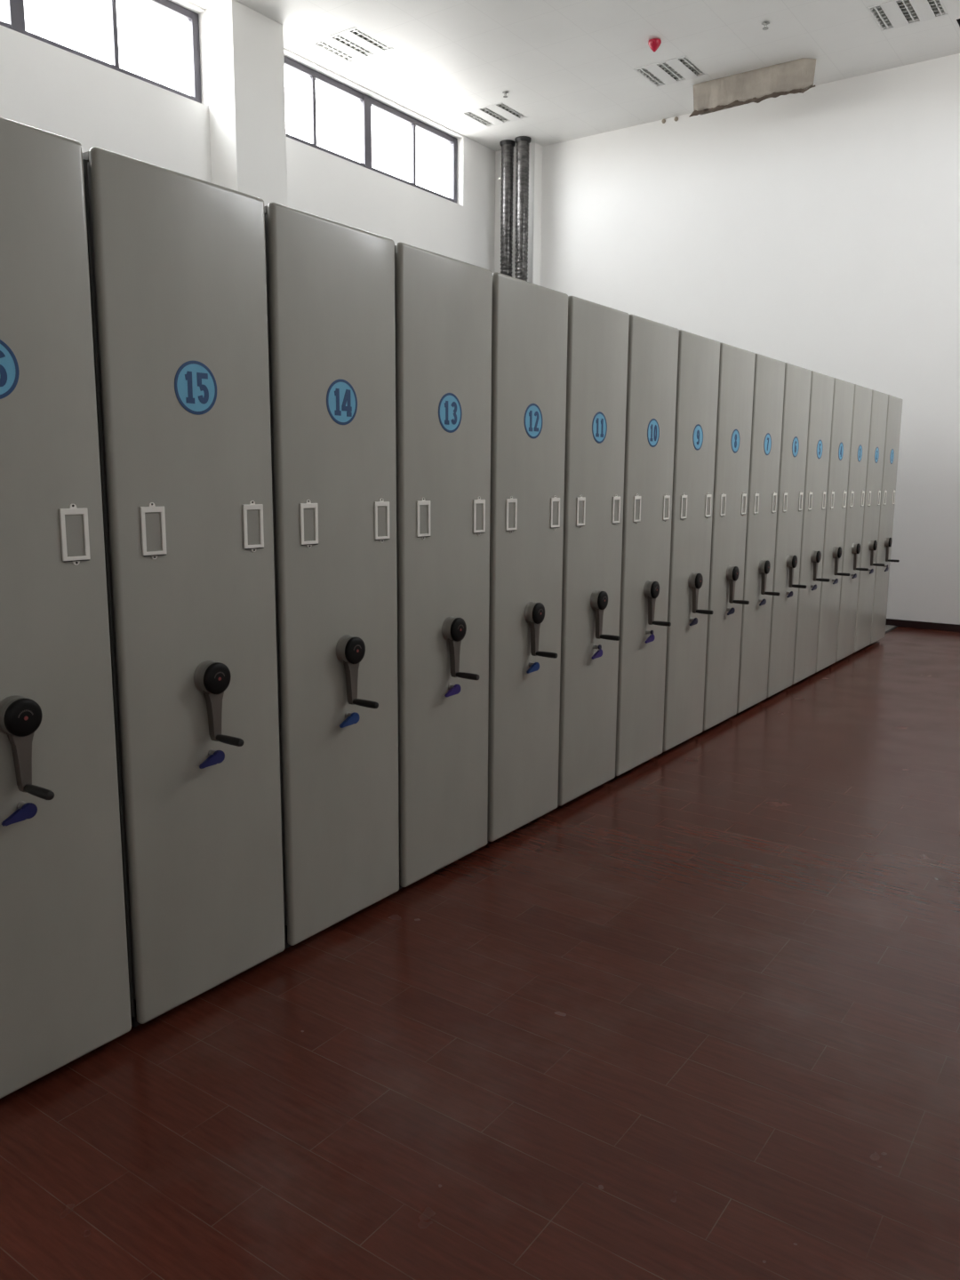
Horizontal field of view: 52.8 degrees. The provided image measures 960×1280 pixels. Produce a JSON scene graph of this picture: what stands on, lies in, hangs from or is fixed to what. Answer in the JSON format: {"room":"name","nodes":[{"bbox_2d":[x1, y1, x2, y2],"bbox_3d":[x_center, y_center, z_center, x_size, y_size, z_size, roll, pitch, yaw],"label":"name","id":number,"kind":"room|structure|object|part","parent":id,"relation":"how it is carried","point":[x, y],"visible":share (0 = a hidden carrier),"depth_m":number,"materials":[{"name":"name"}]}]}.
{"room":"archive storage room","nodes":[
{"label":"archive storage room","id":0,"kind":"room"},
{"bbox_2d":[205,0,287,207],"bbox_3d":[-2.274,-3.024,9.773,0.370,5.976,0.645,7,11,35],"label":"pillar","id":1,"kind":"structure","parent":0,"point":[245,59],"depth_m":9.23,"materials":[{"name":"paint"}]},
{"bbox_2d":[0,0,495,273],"bbox_3d":[-5.781,-2.328,5.425,0.250,5.976,20.643,7,11,35],"label":"wall","id":2,"kind":"structure","parent":0,"point":[44,86],"depth_m":9.24,"materials":[{"name":"white paint"}]},
{"bbox_2d":[0,0,201,103],"bbox_3d":[-3.756,-5.294,7.791,0.070,0.828,3.661,7,11,35],"label":"window","id":3,"kind":"structure","parent":2,"relation":"in","point":[15,11],"depth_m":8.66,"materials":[{"name":"grey metal"}]},
{"bbox_2d":[283,56,457,203],"bbox_3d":[-1.315,-5.839,11.184,0.070,0.828,3.451,7,11,35],"label":"window","id":4,"kind":"structure","parent":2,"relation":"in","point":[366,102],"depth_m":11.17,"materials":[{"name":"grey metal"}]},
{"bbox_2d":[0,626,959,1279],"bbox_3d":[-1.799,1.112,3.114,10.070,0.001,20.643,7,11,35],"label":"floor","id":5,"kind":"structure","parent":0,"point":[696,1015],"depth_m":2.71,"materials":[{"name":"red wood"}]},
{"bbox_2d":[498,139,515,276],"bbox_3d":[0.342,-3.565,13.156,0.205,5.973,0.205,-3,10,-22],"label":"duct pipe","id":6,"kind":"object","parent":5,"relation":"on","point":[507,178],"visible":0.31,"depth_m":12.73,"materials":[{"name":"metal"}]},
{"bbox_2d":[514,136,531,281],"bbox_3d":[0.537,-3.541,13.019,0.210,5.973,0.210,7,11,35],"label":"duct pipe","id":7,"kind":"object","parent":5,"relation":"on","point":[523,142],"visible":0.31,"depth_m":12.61,"materials":[{"name":"metal"}]},
{"bbox_2d":[885,624,897,633],"bbox_3d":[1.492,0.550,6.611,0.176,0.010,11.030,7,11,35],"label":"rail","id":8,"kind":"object","parent":5,"relation":"on","point":[888,628],"visible":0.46,"depth_m":10.85,"materials":[{"name":"silver metal"}]},
{"bbox_2d":[0,117,131,1098],"bbox_3d":[-2.607,-0.185,3.386,3.842,2.422,0.582,7,11,35],"label":"tall cabinet","id":9,"kind":"object","parent":8,"relation":"on","point":[65,987],"visible":0.97,"depth_m":2.46,"materials":[{"name":"grey metal"}]},
{"bbox_3d":[-1.151,-0.638,2.267,0.001,0.131,0.131,7,11,35],"label":"plate","id":10,"kind":"part","parent":9,"relation":"part of","materials":[{"name":"blue plastic"}]},
{"bbox_3d":[-1.151,-0.638,2.267,0.001,0.149,0.149,7,11,35],"label":"number plate","id":11,"kind":"part","parent":9,"relation":"part of","materials":[{"name":"blue plastic"}]},
{"bbox_2d":[1,802,37,826],"bbox_3d":[-1.147,0.432,2.408,0.018,0.044,0.087,9,12,40],"label":"key","id":12,"kind":"object","parent":9,"relation":"in","point":[28,810],"visible":1,"depth_m":2.41,"materials":[{"name":"blue plastic"}]},
{"bbox_3d":[-1.137,0.296,2.407,0.024,0.169,0.070,7,11,35],"label":"crank arm","id":13,"kind":"part","parent":9,"relation":"part of","materials":[{"name":"grey metal"}]},
{"bbox_3d":[-1.040,-0.271,2.486,0.006,0.156,0.077,7,11,35],"label":"label frame","id":14,"kind":"part","parent":9,"relation":"part of","materials":[{"name":"white plastic"}]},
{"bbox_2d":[82,146,285,1027],"bbox_3d":[-2.261,-0.262,3.867,3.842,2.422,0.582,7,11,35],"label":"tall cabinet","id":15,"kind":"object","parent":8,"relation":"on","point":[177,260],"visible":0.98,"depth_m":2.80,"materials":[{"name":"grey metal"}]},
{"bbox_2d":[87,161,135,999],"bbox_3d":[-2.334,-0.299,3.913,3.662,2.305,0.546,7,11,35],"label":"shelving","id":16,"kind":"object","parent":15,"relation":"attached to","point":[127,896],"depth_m":2.64,"materials":[{"name":"grey metal"}]},
{"bbox_3d":[-0.903,-0.302,2.676,0.006,0.156,0.077,7,11,35],"label":"label frame","id":17,"kind":"part","parent":15,"relation":"part of","materials":[{"name":"white plastic"}]},
{"bbox_3d":[-0.805,-0.716,2.747,0.001,0.149,0.149,7,11,35],"label":"number plate","id":18,"kind":"part","parent":15,"relation":"part of","materials":[{"name":"blue plastic"}]},
{"bbox_3d":[-0.805,-0.716,2.747,0.001,0.131,0.131,7,11,35],"label":"plate","id":19,"kind":"part","parent":15,"relation":"part of","materials":[{"name":"blue plastic"}]},
{"bbox_2d":[199,750,224,768],"bbox_3d":[-0.801,0.354,2.889,0.018,0.044,0.087,9,12,40],"label":"key","id":20,"kind":"object","parent":15,"relation":"in","point":[218,756],"visible":1,"depth_m":2.89,"materials":[{"name":"blue plastic"}]},
{"bbox_3d":[-0.791,0.219,2.887,0.024,0.169,0.070,7,11,35],"label":"crank arm","id":21,"kind":"part","parent":15,"relation":"part of","materials":[{"name":"grey metal"}]},
{"bbox_3d":[-0.694,-0.348,2.966,0.006,0.156,0.077,7,11,35],"label":"label frame","id":22,"kind":"part","parent":15,"relation":"part of","materials":[{"name":"white plastic"}]},
{"bbox_2d":[264,202,399,949],"bbox_3d":[-1.915,-0.339,4.348,3.842,2.422,0.582,7,11,35],"label":"tall cabinet","id":23,"kind":"object","parent":8,"relation":"on","point":[331,284],"visible":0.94,"depth_m":3.28,"materials":[{"name":"grey metal"}]},
{"bbox_2d":[265,214,287,925],"bbox_3d":[-1.988,-0.376,4.394,3.662,2.305,0.546,7,11,35],"label":"shelving","id":24,"kind":"object","parent":23,"relation":"attached to","point":[268,251],"depth_m":3.11,"materials":[{"name":"grey metal"}]},
{"bbox_3d":[-0.557,-0.379,3.157,0.006,0.156,0.077,7,11,35],"label":"label frame","id":25,"kind":"part","parent":23,"relation":"part of","materials":[{"name":"white plastic"}]},
{"bbox_3d":[-0.460,-0.793,3.228,0.001,0.149,0.149,7,11,35],"label":"number plate","id":26,"kind":"part","parent":23,"relation":"part of","materials":[{"name":"blue plastic"}]},
{"bbox_3d":[-0.460,-0.793,3.228,0.001,0.131,0.131,7,11,35],"label":"plate","id":27,"kind":"part","parent":23,"relation":"part of","materials":[{"name":"blue plastic"}]},
{"bbox_2d":[339,712,359,727],"bbox_3d":[-0.456,0.277,3.369,0.018,0.044,0.087,9,12,40],"label":"key","id":28,"kind":"object","parent":23,"relation":"in","point":[354,718],"visible":1,"depth_m":3.37,"materials":[{"name":"blue plastic"}]},
{"bbox_3d":[-0.446,0.141,3.368,0.024,0.169,0.070,7,11,35],"label":"crank arm","id":29,"kind":"part","parent":23,"relation":"part of","materials":[{"name":"grey metal"}]},
{"bbox_3d":[-0.349,-0.425,3.447,0.006,0.156,0.077,7,11,35],"label":"label frame","id":30,"kind":"part","parent":23,"relation":"part of","materials":[{"name":"white plastic"}]},
{"bbox_2d":[394,242,492,889],"bbox_3d":[-1.570,-0.416,4.828,3.842,2.422,0.582,7,11,35],"label":"tall cabinet","id":31,"kind":"object","parent":8,"relation":"on","point":[443,304],"visible":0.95,"depth_m":3.77,"materials":[{"name":"grey metal"}]},
{"bbox_2d":[394,252,399,870],"bbox_3d":[-1.643,-0.454,4.875,3.662,2.305,0.546,7,11,35],"label":"shelving","id":32,"kind":"object","parent":31,"relation":"attached to","point":[396,253],"depth_m":3.57,"materials":[{"name":"grey metal"}]},
{"bbox_3d":[-0.212,-0.456,3.638,0.006,0.156,0.077,7,11,35],"label":"label frame","id":33,"kind":"part","parent":31,"relation":"part of","materials":[{"name":"white plastic"}]},
{"bbox_3d":[-0.114,-0.870,3.708,0.001,0.149,0.149,7,11,35],"label":"number plate","id":34,"kind":"part","parent":31,"relation":"part of","materials":[{"name":"blue plastic"}]},
{"bbox_3d":[-0.114,-0.870,3.708,0.001,0.131,0.131,7,11,35],"label":"plate","id":35,"kind":"part","parent":31,"relation":"part of","materials":[{"name":"blue plastic"}]},
{"bbox_2d":[444,684,460,696],"bbox_3d":[-0.110,0.200,3.850,0.018,0.044,0.087,9,12,40],"label":"key","id":36,"kind":"object","parent":31,"relation":"in","point":[456,689],"visible":1,"depth_m":3.85,"materials":[{"name":"blue plastic"}]},
{"bbox_3d":[-0.100,0.064,3.849,0.024,0.169,0.070,7,11,35],"label":"crank arm","id":37,"kind":"part","parent":31,"relation":"part of","materials":[{"name":"grey metal"}]},
{"bbox_3d":[-0.003,-0.503,3.927,0.006,0.156,0.077,7,11,35],"label":"label frame","id":38,"kind":"part","parent":31,"relation":"part of","materials":[{"name":"white plastic"}]},
{"bbox_2d":[487,272,567,843],"bbox_3d":[-1.224,-0.494,5.309,3.842,2.422,0.582,7,11,35],"label":"tall cabinet","id":39,"kind":"object","parent":8,"relation":"on","point":[530,321],"visible":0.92,"depth_m":4.25,"materials":[{"name":"grey metal"}]},
{"bbox_3d":[0.134,-0.533,4.118,0.006,0.156,0.077,7,11,35],"label":"label frame","id":40,"kind":"part","parent":39,"relation":"part of","materials":[{"name":"white plastic"}]},
{"bbox_2d":[526,662,539,673],"bbox_3d":[0.235,0.123,4.330,0.018,0.044,0.087,9,12,40],"label":"key","id":41,"kind":"object","parent":39,"relation":"in","point":[535,667],"visible":1,"depth_m":4.33,"materials":[{"name":"blue plastic"}]},
{"bbox_3d":[0.232,-0.947,4.189,0.001,0.149,0.149,7,11,35],"label":"number plate","id":42,"kind":"part","parent":39,"relation":"part of","materials":[{"name":"blue plastic"}]},
{"bbox_3d":[0.231,-0.947,4.189,0.001,0.131,0.131,7,11,35],"label":"plate","id":43,"kind":"part","parent":39,"relation":"part of","materials":[{"name":"blue plastic"}]},
{"bbox_3d":[0.245,-0.013,4.329,0.024,0.169,0.070,7,11,35],"label":"crank arm","id":44,"kind":"part","parent":39,"relation":"part of","materials":[{"name":"grey metal"}]},
{"bbox_3d":[0.342,-0.580,4.408,0.006,0.156,0.077,7,11,35],"label":"label frame","id":45,"kind":"part","parent":39,"relation":"part of","materials":[{"name":"white plastic"}]},
{"bbox_2d":[557,296,629,807],"bbox_3d":[-0.878,-0.571,5.789,3.842,2.422,0.582,7,11,35],"label":"tall cabinet","id":46,"kind":"object","parent":8,"relation":"on","point":[597,334],"visible":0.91,"depth_m":4.73,"materials":[{"name":"grey metal"}]},
{"bbox_3d":[0.480,-0.611,4.599,0.006,0.156,0.077,7,11,35],"label":"label frame","id":47,"kind":"part","parent":46,"relation":"part of","materials":[{"name":"white plastic"}]},
{"bbox_2d":[591,644,602,659],"bbox_3d":[0.581,0.058,4.813,0.018,0.067,0.087,9,12,40],"label":"key","id":48,"kind":"object","parent":46,"relation":"in","point":[599,652],"visible":1,"depth_m":4.82,"materials":[{"name":"blue plastic"}]},
{"bbox_3d":[0.591,-0.090,4.810,0.024,0.169,0.070,7,11,35],"label":"crank arm","id":49,"kind":"part","parent":46,"relation":"part of","materials":[{"name":"grey metal"}]},
{"bbox_3d":[0.577,-1.025,4.670,0.001,0.149,0.149,7,11,35],"label":"number plate","id":50,"kind":"part","parent":46,"relation":"part of","materials":[{"name":"blue plastic"}]},
{"bbox_3d":[0.577,-1.025,4.670,0.001,0.131,0.131,7,11,35],"label":"plate","id":51,"kind":"part","parent":46,"relation":"part of","materials":[{"name":"blue plastic"}]},
{"bbox_3d":[0.688,-0.657,4.889,0.006,0.156,0.077,7,11,35],"label":"label frame","id":52,"kind":"part","parent":46,"relation":"part of","materials":[{"name":"white plastic"}]},
{"bbox_2d":[615,314,679,776],"bbox_3d":[-0.533,-0.648,6.270,3.842,2.422,0.582,7,11,35],"label":"tall cabinet","id":53,"kind":"object","parent":8,"relation":"on","point":[652,351],"visible":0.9,"depth_m":5.21,"materials":[{"name":"grey metal"}]},
{"bbox_3d":[0.825,-0.688,5.080,0.006,0.156,0.077,7,11,35],"label":"label frame","id":54,"kind":"part","parent":53,"relation":"part of","materials":[{"name":"white plastic"}]},
{"bbox_2d":[644,630,655,643],"bbox_3d":[0.927,-0.019,5.294,0.018,0.067,0.087,9,12,40],"label":"key","id":55,"kind":"object","parent":53,"relation":"in","point":[651,638],"visible":1,"depth_m":5.29,"materials":[{"name":"blue plastic"}]},
{"bbox_3d":[0.937,-0.168,5.290,0.024,0.169,0.070,7,11,35],"label":"crank arm","id":56,"kind":"part","parent":53,"relation":"part of","materials":[{"name":"grey metal"}]},
{"bbox_3d":[0.923,-1.102,5.150,0.001,0.149,0.149,7,11,35],"label":"number plate","id":57,"kind":"part","parent":53,"relation":"part of","materials":[{"name":"blue plastic"}]},
{"bbox_3d":[0.923,-1.102,5.150,0.001,0.131,0.131,7,11,35],"label":"plate","id":58,"kind":"part","parent":53,"relation":"part of","materials":[{"name":"blue plastic"}]},
{"bbox_3d":[1.034,-0.734,5.369,0.006,0.156,0.077,7,11,35],"label":"label frame","id":59,"kind":"part","parent":53,"relation":"part of","materials":[{"name":"white plastic"}]},
{"bbox_2d":[662,329,719,751],"bbox_3d":[-0.187,-0.725,6.751,3.842,2.422,0.582,7,11,35],"label":"tall cabinet","id":60,"kind":"object","parent":8,"relation":"on","point":[699,356],"visible":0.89,"depth_m":5.70,"materials":[{"name":"grey metal"}]},
{"bbox_3d":[1.171,-0.765,5.560,0.006,0.156,0.077,7,11,35],"label":"label frame","id":61,"kind":"part","parent":60,"relation":"part of","materials":[{"name":"white plastic"}]},
{"bbox_2d":[689,617,697,625],"bbox_3d":[1.272,-0.109,5.772,0.018,0.044,0.087,9,12,40],"label":"key","id":62,"kind":"object","parent":60,"relation":"in","point":[694,621],"visible":1,"depth_m":5.77,"materials":[{"name":"blue plastic"}]},
{"bbox_3d":[1.282,-0.245,5.771,0.024,0.169,0.070,7,11,35],"label":"crank arm","id":63,"kind":"part","parent":60,"relation":"part of","materials":[{"name":"grey metal"}]},
{"bbox_3d":[1.268,-1.179,5.631,0.001,0.149,0.149,7,11,35],"label":"number plate","id":64,"kind":"part","parent":60,"relation":"part of","materials":[{"name":"blue plastic"}]},
{"bbox_3d":[1.268,-1.179,5.631,0.001,0.131,0.131,7,11,35],"label":"plate","id":65,"kind":"part","parent":60,"relation":"part of","materials":[{"name":"blue plastic"}]},
{"bbox_3d":[1.379,-0.812,5.850,0.006,0.156,0.077,7,11,35],"label":"label frame","id":66,"kind":"part","parent":60,"relation":"part of","materials":[{"name":"white plastic"}]},
{"bbox_2d":[702,342,755,731],"bbox_3d":[0.158,-0.802,7.231,3.842,2.422,0.582,7,11,35],"label":"tall cabinet","id":67,"kind":"object","parent":8,"relation":"on","point":[736,364],"visible":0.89,"depth_m":6.18,"materials":[{"name":"grey metal"}]},
{"bbox_3d":[1.516,-0.842,6.041,0.006,0.156,0.077,7,11,35],"label":"label frame","id":68,"kind":"part","parent":67,"relation":"part of","materials":[{"name":"white plastic"}]},
{"bbox_2d":[727,607,735,615],"bbox_3d":[1.618,-0.186,6.253,0.018,0.044,0.087,9,12,40],"label":"key","id":69,"kind":"object","parent":67,"relation":"in","point":[732,611],"visible":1,"depth_m":6.25,"materials":[{"name":"blue plastic"}]},
{"bbox_3d":[1.628,-0.322,6.252,0.024,0.169,0.070,7,11,35],"label":"crank arm","id":70,"kind":"part","parent":67,"relation":"part of","materials":[{"name":"grey metal"}]},
{"bbox_3d":[1.614,-1.256,6.112,0.001,0.131,0.131,7,11,35],"label":"plate","id":71,"kind":"part","parent":67,"relation":"part of","materials":[{"name":"blue plastic"}]},
{"bbox_3d":[1.614,-1.256,6.112,0.001,0.149,0.149,7,11,35],"label":"number plate","id":72,"kind":"part","parent":67,"relation":"part of","materials":[{"name":"blue plastic"}]},
{"bbox_3d":[1.725,-0.889,6.330,0.006,0.156,0.077,7,11,35],"label":"label frame","id":73,"kind":"part","parent":67,"relation":"part of","materials":[{"name":"white plastic"}]},
{"bbox_2d":[736,353,785,712],"bbox_3d":[0.504,-0.880,7.712,3.842,2.422,0.582,7,11,35],"label":"tall cabinet","id":74,"kind":"object","parent":8,"relation":"on","point":[769,379],"visible":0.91,"depth_m":6.66,"materials":[{"name":"grey metal"}]},
{"bbox_3d":[1.862,-0.919,6.521,0.006,0.156,0.077,7,11,35],"label":"label frame","id":75,"kind":"part","parent":74,"relation":"part of","materials":[{"name":"white plastic"}]},
{"bbox_2d":[759,599,766,606],"bbox_3d":[1.964,-0.263,6.734,0.018,0.044,0.087,9,12,40],"label":"key","id":76,"kind":"object","parent":74,"relation":"in","point":[764,601],"visible":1,"depth_m":6.73,"materials":[{"name":"blue plastic"}]},
{"bbox_3d":[1.974,-0.399,6.732,0.024,0.169,0.070,7,11,35],"label":"crank arm","id":77,"kind":"part","parent":74,"relation":"part of","materials":[{"name":"grey metal"}]},
{"bbox_3d":[1.960,-1.333,6.592,0.001,0.149,0.149,7,11,35],"label":"number plate","id":78,"kind":"part","parent":74,"relation":"part of","materials":[{"name":"blue plastic"}]},
{"bbox_3d":[1.960,-1.333,6.592,0.001,0.131,0.131,7,11,35],"label":"plate","id":79,"kind":"part","parent":74,"relation":"part of","materials":[{"name":"blue plastic"}]},
{"bbox_3d":[2.071,-0.966,6.811,0.006,0.156,0.077,7,11,35],"label":"label frame","id":80,"kind":"part","parent":74,"relation":"part of","materials":[{"name":"white plastic"}]},
{"bbox_2d":[766,362,811,697],"bbox_3d":[0.850,-0.957,8.192,3.842,2.422,0.582,7,11,35],"label":"tall cabinet","id":81,"kind":"object","parent":8,"relation":"on","point":[797,380],"visible":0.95,"depth_m":7.14,"materials":[{"name":"grey metal"}]},
{"bbox_3d":[2.208,-0.997,7.002,0.006,0.156,0.077,7,11,35],"label":"label frame","id":82,"kind":"part","parent":81,"relation":"part of","materials":[{"name":"white plastic"}]},
{"bbox_2d":[786,591,792,597],"bbox_3d":[2.309,-0.341,7.214,0.018,0.044,0.087,9,12,40],"label":"key","id":83,"kind":"object","parent":81,"relation":"in","point":[790,594],"visible":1,"depth_m":7.21,"materials":[{"name":"blue plastic"}]},
{"bbox_3d":[2.319,-0.476,7.213,0.024,0.169,0.070,7,11,35],"label":"crank arm","id":84,"kind":"part","parent":81,"relation":"part of","materials":[{"name":"grey metal"}]},
{"bbox_3d":[2.305,-1.411,7.073,0.001,0.149,0.149,7,11,35],"label":"number plate","id":85,"kind":"part","parent":81,"relation":"part of","materials":[{"name":"blue plastic"}]},
{"bbox_3d":[2.305,-1.411,7.073,0.001,0.131,0.131,7,11,35],"label":"plate","id":86,"kind":"part","parent":81,"relation":"part of","materials":[{"name":"blue plastic"}]},
{"bbox_3d":[2.416,-1.043,7.292,0.006,0.156,0.077,7,11,35],"label":"label frame","id":87,"kind":"part","parent":81,"relation":"part of","materials":[{"name":"white plastic"}]},
{"bbox_2d":[792,370,834,684],"bbox_3d":[1.195,-1.034,8.673,3.842,2.422,0.582,7,11,35],"label":"tall cabinet","id":88,"kind":"object","parent":8,"relation":"on","point":[821,394],"visible":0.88,"depth_m":7.62,"materials":[{"name":"grey metal"}]},
{"bbox_3d":[2.553,-1.074,7.483,0.006,0.156,0.077,7,11,35],"label":"label frame","id":89,"kind":"part","parent":88,"relation":"part of","materials":[{"name":"white plastic"}]},
{"bbox_3d":[2.665,-0.554,7.694,0.024,0.169,0.070,7,11,35],"label":"crank arm","id":90,"kind":"part","parent":88,"relation":"part of","materials":[{"name":"grey metal"}]},
{"bbox_3d":[2.651,-1.488,7.553,0.001,0.131,0.131,7,11,35],"label":"plate","id":91,"kind":"part","parent":88,"relation":"part of","materials":[{"name":"blue plastic"}]},
{"bbox_3d":[2.762,-1.121,7.772,0.006,0.156,0.077,7,11,35],"label":"label frame","id":92,"kind":"part","parent":88,"relation":"part of","materials":[{"name":"white plastic"}]},
{"bbox_2d":[815,377,854,672],"bbox_3d":[1.541,-1.111,9.154,3.842,2.422,0.582,7,11,35],"label":"tall cabinet","id":93,"kind":"object","parent":8,"relation":"on","point":[844,391],"visible":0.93,"depth_m":8.11,"materials":[{"name":"grey metal"}]},
{"bbox_3d":[2.899,-1.151,7.963,0.006,0.156,0.077,7,11,35],"label":"label frame","id":94,"kind":"part","parent":93,"relation":"part of","materials":[{"name":"white plastic"}]},
{"bbox_3d":[3.010,-0.631,8.174,0.024,0.169,0.070,7,11,35],"label":"crank arm","id":95,"kind":"part","parent":93,"relation":"part of","materials":[{"name":"grey metal"}]},
{"bbox_3d":[2.996,-1.565,8.034,0.001,0.131,0.131,7,11,35],"label":"plate","id":96,"kind":"part","parent":93,"relation":"part of","materials":[{"name":"blue plastic"}]},
{"bbox_3d":[3.107,-1.198,8.253,0.006,0.156,0.077,7,11,35],"label":"label frame","id":97,"kind":"part","parent":93,"relation":"part of","materials":[{"name":"white plastic"}]},
{"bbox_2d":[835,384,871,662],"bbox_3d":[1.887,-1.188,9.634,3.842,2.422,0.582,7,11,35],"label":"tall cabinet","id":98,"kind":"object","parent":8,"relation":"on","point":[862,396],"visible":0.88,"depth_m":8.59,"materials":[{"name":"grey metal"}]},
{"bbox_3d":[3.245,-1.228,8.444,0.006,0.156,0.077,7,11,35],"label":"label frame","id":99,"kind":"part","parent":98,"relation":"part of","materials":[{"name":"white plastic"}]},
{"bbox_3d":[3.356,-0.708,8.655,0.024,0.169,0.070,7,11,35],"label":"crank arm","id":100,"kind":"part","parent":98,"relation":"part of","materials":[{"name":"grey metal"}]},
{"bbox_3d":[3.342,-1.642,8.515,0.001,0.131,0.131,7,11,35],"label":"plate","id":101,"kind":"part","parent":98,"relation":"part of","materials":[{"name":"blue plastic"}]},
{"bbox_3d":[3.453,-1.275,8.734,0.006,0.156,0.077,7,11,35],"label":"label frame","id":102,"kind":"part","parent":98,"relation":"part of","materials":[{"name":"white plastic"}]},
{"bbox_2d":[853,389,887,652],"bbox_3d":[2.232,-1.266,10.115,3.842,2.422,0.582,7,11,35],"label":"tall cabinet","id":103,"kind":"object","parent":8,"relation":"on","point":[879,404],"visible":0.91,"depth_m":9.07,"materials":[{"name":"grey metal"}]},
{"bbox_3d":[3.590,-1.306,8.924,0.006,0.156,0.077,7,11,35],"label":"label frame","id":104,"kind":"part","parent":103,"relation":"part of","materials":[{"name":"white plastic"}]},
{"bbox_3d":[3.702,-0.785,9.135,0.024,0.169,0.070,7,11,35],"label":"crank arm","id":105,"kind":"part","parent":103,"relation":"part of","materials":[{"name":"grey metal"}]},
{"bbox_3d":[3.688,-1.720,8.995,0.001,0.131,0.131,7,11,35],"label":"plate","id":106,"kind":"part","parent":103,"relation":"part of","materials":[{"name":"blue plastic"}]},
{"bbox_3d":[3.799,-1.352,9.214,0.006,0.156,0.077,7,11,35],"label":"label frame","id":107,"kind":"part","parent":103,"relation":"part of","materials":[{"name":"white plastic"}]},
{"bbox_2d":[870,394,903,644],"bbox_3d":[2.578,-1.343,10.595,3.842,2.422,0.582,7,11,35],"label":"tall cabinet","id":108,"kind":"object","parent":8,"relation":"on","point":[894,408],"visible":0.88,"depth_m":9.55,"materials":[{"name":"grey metal"}]},
{"bbox_3d":[3.936,-1.383,9.405,0.006,0.156,0.077,7,11,35],"label":"label frame","id":109,"kind":"part","parent":108,"relation":"part of","materials":[{"name":"white plastic"}]},
{"bbox_3d":[4.047,-0.863,9.616,0.024,0.169,0.070,7,11,35],"label":"crank arm","id":110,"kind":"part","parent":108,"relation":"part of","materials":[{"name":"grey metal"}]},
{"bbox_3d":[4.033,-1.797,9.476,0.001,0.131,0.131,7,11,35],"label":"plate","id":111,"kind":"part","parent":108,"relation":"part of","materials":[{"name":"blue plastic"}]},
{"bbox_3d":[1.481,0.549,6.619,0.148,0.010,11.030,7,11,35],"label":"rail plate","id":112,"kind":"part","parent":8,"relation":"part of","materials":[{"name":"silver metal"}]},
{"bbox_2d":[494,142,542,285],"bbox_3d":[0.497,-3.607,13.406,0.630,5.976,0.193,7,11,35],"label":"column","id":113,"kind":"structure","parent":0,"point":[535,160],"depth_m":12.92,"materials":[{"name":"paint"}]},
{"bbox_2d":[187,0,959,151],"bbox_3d":[-1.757,-4.808,2.132,10.070,0.050,20.643,7,11,35],"label":"ceiling","id":114,"kind":"structure","parent":0,"point":[567,67],"depth_m":9.86,"materials":[{"name":"paint"}]},
{"bbox_2d":[311,27,393,63],"bbox_3d":[-1.296,-6.107,9.863,0.595,0.101,0.590,7,11,35],"label":"ceiling light","id":115,"kind":"object","parent":114,"relation":"attached to","point":[352,44],"visible":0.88,"depth_m":9.87,"materials":[{"name":"white metal"}]},
{"bbox_2d":[460,102,527,127],"bbox_3d":[0.180,-6.403,11.711,0.595,0.101,0.590,7,11,35],"label":"ceiling light","id":116,"kind":"object","parent":114,"relation":"attached to","point":[499,113],"visible":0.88,"depth_m":11.72,"materials":[{"name":"white metal"}]},
{"bbox_2d":[648,38,661,51],"bbox_3d":[1.751,-5.992,9.703,0.128,0.180,0.128,7,11,35],"label":"fire alarm","id":117,"kind":"object","parent":114,"relation":"attached to","point":[654,44],"visible":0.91,"depth_m":9.67,"materials":[{"name":"red plastic"}]},
{"bbox_2d":[633,56,707,87],"bbox_3d":[2.062,-6.179,10.443,0.595,0.101,0.590,7,11,35],"label":"ceiling light","id":118,"kind":"object","parent":114,"relation":"attached to","point":[678,69],"visible":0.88,"depth_m":10.46,"materials":[{"name":"white metal"}]},
{"bbox_2d":[688,57,815,117],"bbox_3d":[2.929,-6.017,10.494,1.383,0.413,0.181,7,11,35],"label":"canvas cover","id":119,"kind":"object","parent":114,"relation":"hanging from","point":[797,76],"visible":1,"depth_m":10.41,"materials":[{"name":"beige fabric"}]},
{"bbox_2d":[761,21,769,30],"bbox_3d":[2.750,-5.949,9.314,0.079,0.124,0.078,7,11,35],"label":"sprinkler","id":120,"kind":"object","parent":114,"relation":"attached to","point":[765,23],"visible":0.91,"depth_m":9.31,"materials":[{"name":"grey metal"}]},
{"bbox_2d":[866,0,948,31],"bbox_3d":[4.007,-5.936,9.058,0.595,0.101,0.590,7,11,35],"label":"ceiling light","id":121,"kind":"object","parent":114,"relation":"attached to","point":[892,14],"visible":0.95,"depth_m":9.10,"materials":[{"name":"white metal"}]},
{"bbox_2d":[540,53,959,624],"bbox_3d":[4.197,-3.171,10.935,10.070,5.976,0.001,7,11,35],"label":"wall","id":122,"kind":"structure","parent":0,"point":[817,229],"depth_m":10.96,"materials":[{"name":"white paint"}]},
{"bbox_2d":[885,618,959,631],"bbox_3d":[4.526,-0.219,11.164,9.177,0.082,0.012,7,11,35],"label":"baseboard","id":123,"kind":"structure","parent":122,"relation":"attached to","point":[923,625],"depth_m":10.85,"materials":[{"name":"black"}]}
]}

